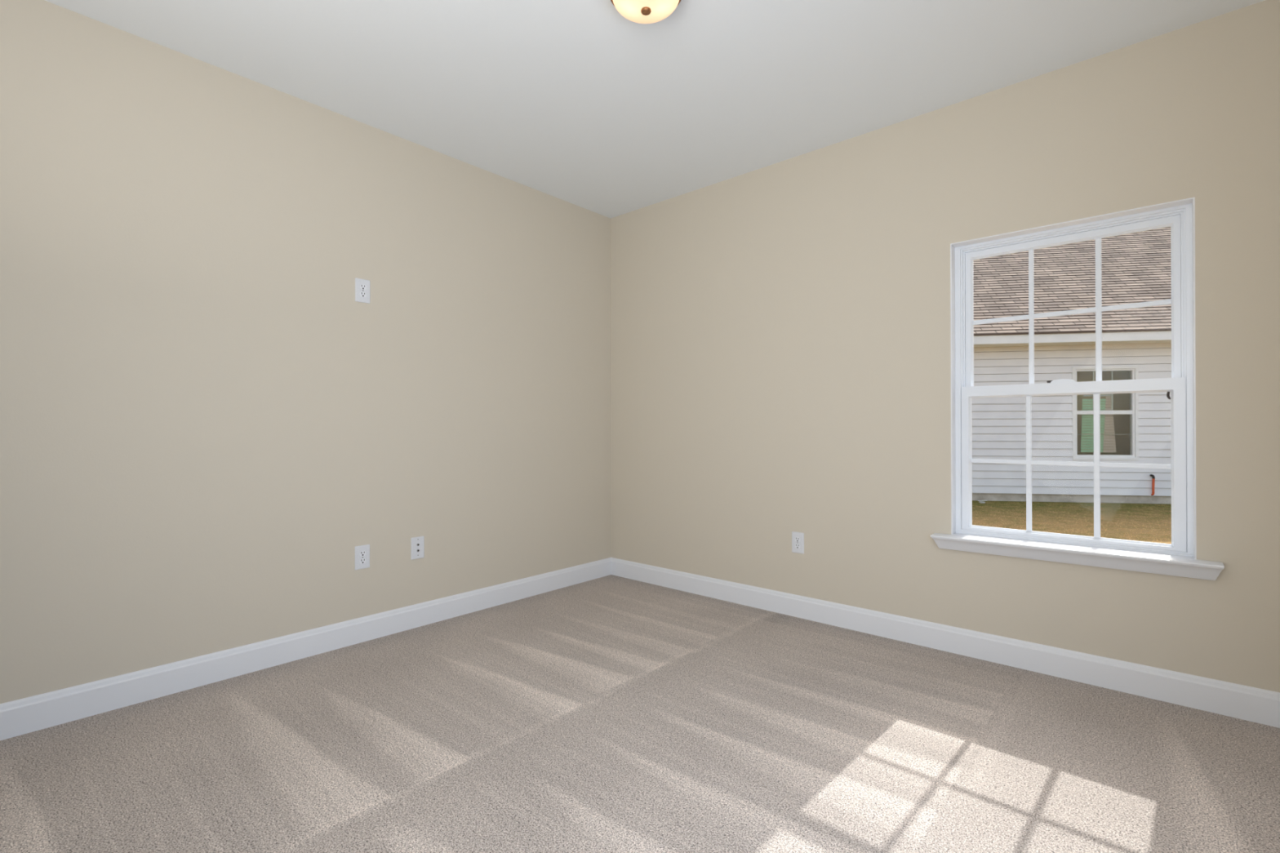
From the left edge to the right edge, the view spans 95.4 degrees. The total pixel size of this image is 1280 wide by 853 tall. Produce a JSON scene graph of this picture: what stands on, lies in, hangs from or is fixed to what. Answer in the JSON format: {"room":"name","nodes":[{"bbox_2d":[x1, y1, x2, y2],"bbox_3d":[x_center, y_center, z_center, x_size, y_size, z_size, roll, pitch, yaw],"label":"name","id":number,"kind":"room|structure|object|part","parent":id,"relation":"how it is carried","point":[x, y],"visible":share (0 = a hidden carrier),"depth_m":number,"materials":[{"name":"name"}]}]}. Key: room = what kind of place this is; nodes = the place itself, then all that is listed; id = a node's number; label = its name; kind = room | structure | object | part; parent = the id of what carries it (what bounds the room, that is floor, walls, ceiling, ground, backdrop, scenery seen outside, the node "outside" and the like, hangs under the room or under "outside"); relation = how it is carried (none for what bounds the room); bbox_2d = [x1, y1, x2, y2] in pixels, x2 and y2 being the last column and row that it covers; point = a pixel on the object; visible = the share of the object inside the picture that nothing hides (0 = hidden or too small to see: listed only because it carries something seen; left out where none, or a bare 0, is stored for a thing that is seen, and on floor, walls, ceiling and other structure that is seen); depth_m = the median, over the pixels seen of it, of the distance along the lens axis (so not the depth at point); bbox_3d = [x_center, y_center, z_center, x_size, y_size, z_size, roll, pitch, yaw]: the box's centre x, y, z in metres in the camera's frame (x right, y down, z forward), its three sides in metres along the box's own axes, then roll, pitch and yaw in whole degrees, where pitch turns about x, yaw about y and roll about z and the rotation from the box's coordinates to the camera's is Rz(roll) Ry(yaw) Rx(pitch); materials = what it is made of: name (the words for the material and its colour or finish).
{"room":"empty bedroom","nodes":[
{"label":"empty bedroom","id":0,"kind":"room"},
{"bbox_2d":[0,0,611,703],"bbox_3d":[-1.579,-0.212,3.070,0.160,2.790,4.240,0,0,41],"label":"wall","id":1,"kind":"structure","parent":0,"point":[204,423],"depth_m":2.70,"materials":[{"name":"beige paint"}]},
{"bbox_2d":[0,557,611,741],"bbox_3d":[-1.512,1.084,3.009,0.015,0.158,3.920,0,0,41],"label":"baseboard","id":2,"kind":"structure","parent":1,"relation":"attached to","point":[27,715],"depth_m":2.69,"materials":[{"name":"white paint"}]},
{"bbox_2d":[355,277,369,303],"bbox_3d":[-1.463,-0.717,3.077,0.008,0.124,0.078,0,0,41],"label":"power outlet","id":3,"kind":"object","parent":1,"relation":"attached to","point":[362,286],"visible":1,"depth_m":3.07,"materials":[{"name":"white plastic"}]},
{"bbox_2d":[360,291,366,297],"bbox_3d":[-1.463,-0.697,3.077,0.007,0.027,0.034,0,0,41],"label":"receptacle","id":4,"kind":"object","parent":3,"relation":"attached to","point":[362,294],"depth_m":3.08,"materials":[{"name":"white paint"}]},
{"bbox_2d":[360,284,366,289],"bbox_3d":[-1.463,-0.737,3.077,0.007,0.027,0.034,0,0,41],"label":"receptacle","id":5,"kind":"object","parent":3,"relation":"attached to","point":[362,286],"depth_m":3.08,"materials":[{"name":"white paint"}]},
{"bbox_2d":[355,544,369,569],"bbox_3d":[-1.462,0.689,3.072,0.008,0.124,0.078,0,0,41],"label":"power outlet","id":6,"kind":"object","parent":1,"relation":"attached to","point":[362,552],"visible":1,"depth_m":3.07,"materials":[{"name":"white plastic"}]},
{"bbox_2d":[359,558,366,564],"bbox_3d":[-1.462,0.709,3.071,0.007,0.027,0.034,0,0,41],"label":"receptacle","id":7,"kind":"object","parent":6,"relation":"attached to","point":[362,561],"depth_m":3.07,"materials":[{"name":"white paint"}]},
{"bbox_2d":[359,551,366,556],"bbox_3d":[-1.462,0.669,3.072,0.007,0.027,0.034,0,0,41],"label":"receptacle","id":8,"kind":"object","parent":6,"relation":"attached to","point":[362,553],"depth_m":3.07,"materials":[{"name":"white paint"}]},
{"bbox_2d":[411,536,424,559],"bbox_3d":[-1.257,0.688,3.302,0.012,0.124,0.078,0,0,41],"label":"plate","id":9,"kind":"object","parent":1,"relation":"attached to","point":[417,543],"visible":1,"depth_m":3.30,"materials":[{"name":"white plastic"}]},
{"bbox_2d":[0,574,1279,852],"bbox_3d":[-0.192,1.152,1.847,3.570,0.050,3.960,0,0,41],"label":"floor","id":10,"kind":"structure","parent":0,"point":[611,713],"depth_m":2.00,"materials":[{"name":"carpet"}]},
{"bbox_2d":[44,0,1264,217],"bbox_3d":[-0.197,-1.673,1.855,3.850,0.120,4.240,0,0,41],"label":"ceiling","id":11,"kind":"structure","parent":0,"point":[583,104],"depth_m":2.60,"materials":[{"name":"white paint"}]},
{"bbox_2d":[610,0,680,23],"bbox_3d":[0.022,-1.551,2.103,0.274,0.123,0.274,0,0,41],"label":"ceiling light","id":12,"kind":"object","parent":11,"relation":"attached to","point":[642,11],"visible":1,"depth_m":2.11,"materials":[{"name":"white glass"}]},
{"bbox_2d":[610,0,1279,692],"bbox_3d":[1.153,-0.215,3.383,3.530,2.790,0.160,0,0,41],"label":"wall","id":13,"kind":"structure","parent":0,"point":[780,351],"depth_m":3.01,"materials":[{"name":"beige paint"}]},
{"bbox_2d":[791,531,804,554],"bbox_3d":[0.937,0.690,3.460,0.078,0.124,0.008,0,0,41],"label":"power outlet","id":14,"kind":"object","parent":13,"relation":"attached to","point":[797,538],"visible":1,"depth_m":3.46,"materials":[{"name":"white plastic"}]},
{"bbox_2d":[795,543,799,548],"bbox_3d":[0.936,0.710,3.460,0.034,0.027,0.007,0,0,41],"label":"receptacle","id":15,"kind":"object","parent":14,"relation":"attached to","point":[797,545],"depth_m":3.46,"materials":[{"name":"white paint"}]},
{"bbox_2d":[795,537,799,542],"bbox_3d":[0.936,0.670,3.460,0.034,0.027,0.007,0,0,41],"label":"receptacle","id":16,"kind":"object","parent":14,"relation":"attached to","point":[797,539],"depth_m":3.46,"materials":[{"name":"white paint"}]},
{"bbox_2d":[611,557,1279,728],"bbox_3d":[1.098,1.081,3.313,3.530,0.158,0.015,0,0,41],"label":"baseboard","id":17,"kind":"structure","parent":13,"relation":"attached to","point":[1261,706],"depth_m":2.76,"materials":[{"name":"white paint"}]},
{"bbox_2d":[950,196,1196,559],"bbox_3d":[1.940,-0.181,2.683,0.889,1.474,0.151,0,0,41],"label":"window","id":18,"kind":"structure","parent":13,"relation":"in","point":[1179,215],"depth_m":2.62,"materials":[{"name":"white paint"}]},
{"bbox_3d":[1.971,-0.529,2.716,0.804,0.714,0.034,0,0,41],"label":"sash","id":19,"kind":"part","parent":18,"relation":"part of","materials":[{"name":"white plastic"}]},
{"bbox_3d":[1.948,0.158,2.686,0.829,0.720,0.030,0,0,41],"label":"sash","id":20,"kind":"part","parent":18,"relation":"part of","materials":[{"name":"white plastic"}]},
{"bbox_2d":[930,533,1224,580],"bbox_3d":[1.886,0.572,2.618,1.036,0.079,0.151,0,0,41],"label":"window sill","id":21,"kind":"structure","parent":13,"relation":"attached to","point":[1188,566],"depth_m":2.53,"materials":[{"name":"white paint"}]},
{"label":"outside","id":22,"kind":"structure","parent":0,"visible":0},
{"bbox_2d":[972,500,1171,544],"bbox_3d":[14.546,1.532,18.236,48.000,0.500,39.840,0,0,41],"label":"lawn","id":23,"kind":"structure","parent":22,"point":[1162,534],"depth_m":8.00,"materials":[{"name":"plant"}]},
{"bbox_2d":[971,226,1171,503],"bbox_3d":[7.887,-2.136,14.699,17.640,7.436,10.884,0,0,10],"label":"house","id":24,"kind":"structure","parent":23,"relation":"on","point":[1135,427],"depth_m":9.82,"materials":[{"name":"plastic"}]},
{"bbox_2d":[1080,399,1106,452],"bbox_3d":[7.598,-0.015,9.772,0.380,0.894,0.015,0,0,10],"label":"window blind","id":25,"kind":"object","parent":24,"relation":"hanging from","point":[1086,402],"depth_m":9.78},
{"bbox_3d":[7.700,-0.223,9.671,0.976,1.550,0.076,0,0,10],"label":"window trim","id":26,"kind":"part","parent":24,"relation":"part of","materials":[{"name":"white plastic"}]},
{"bbox_2d":[1102,396,1116,452],"bbox_3d":[7.848,-0.036,9.740,0.194,0.933,0.015,0,0,10],"label":"window blind","id":27,"kind":"object","parent":24,"relation":"hanging from","point":[1108,406],"depth_m":9.74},
{"bbox_2d":[1149,474,1155,495],"bbox_3d":[8.359,0.955,9.522,0.064,0.349,0.076,0,0,9],"label":"pipe","id":28,"kind":"object","parent":24,"relation":"attached to","point":[1151,475],"visible":1,"depth_m":9.49,"materials":[{"name":"plastic"}]}
]}

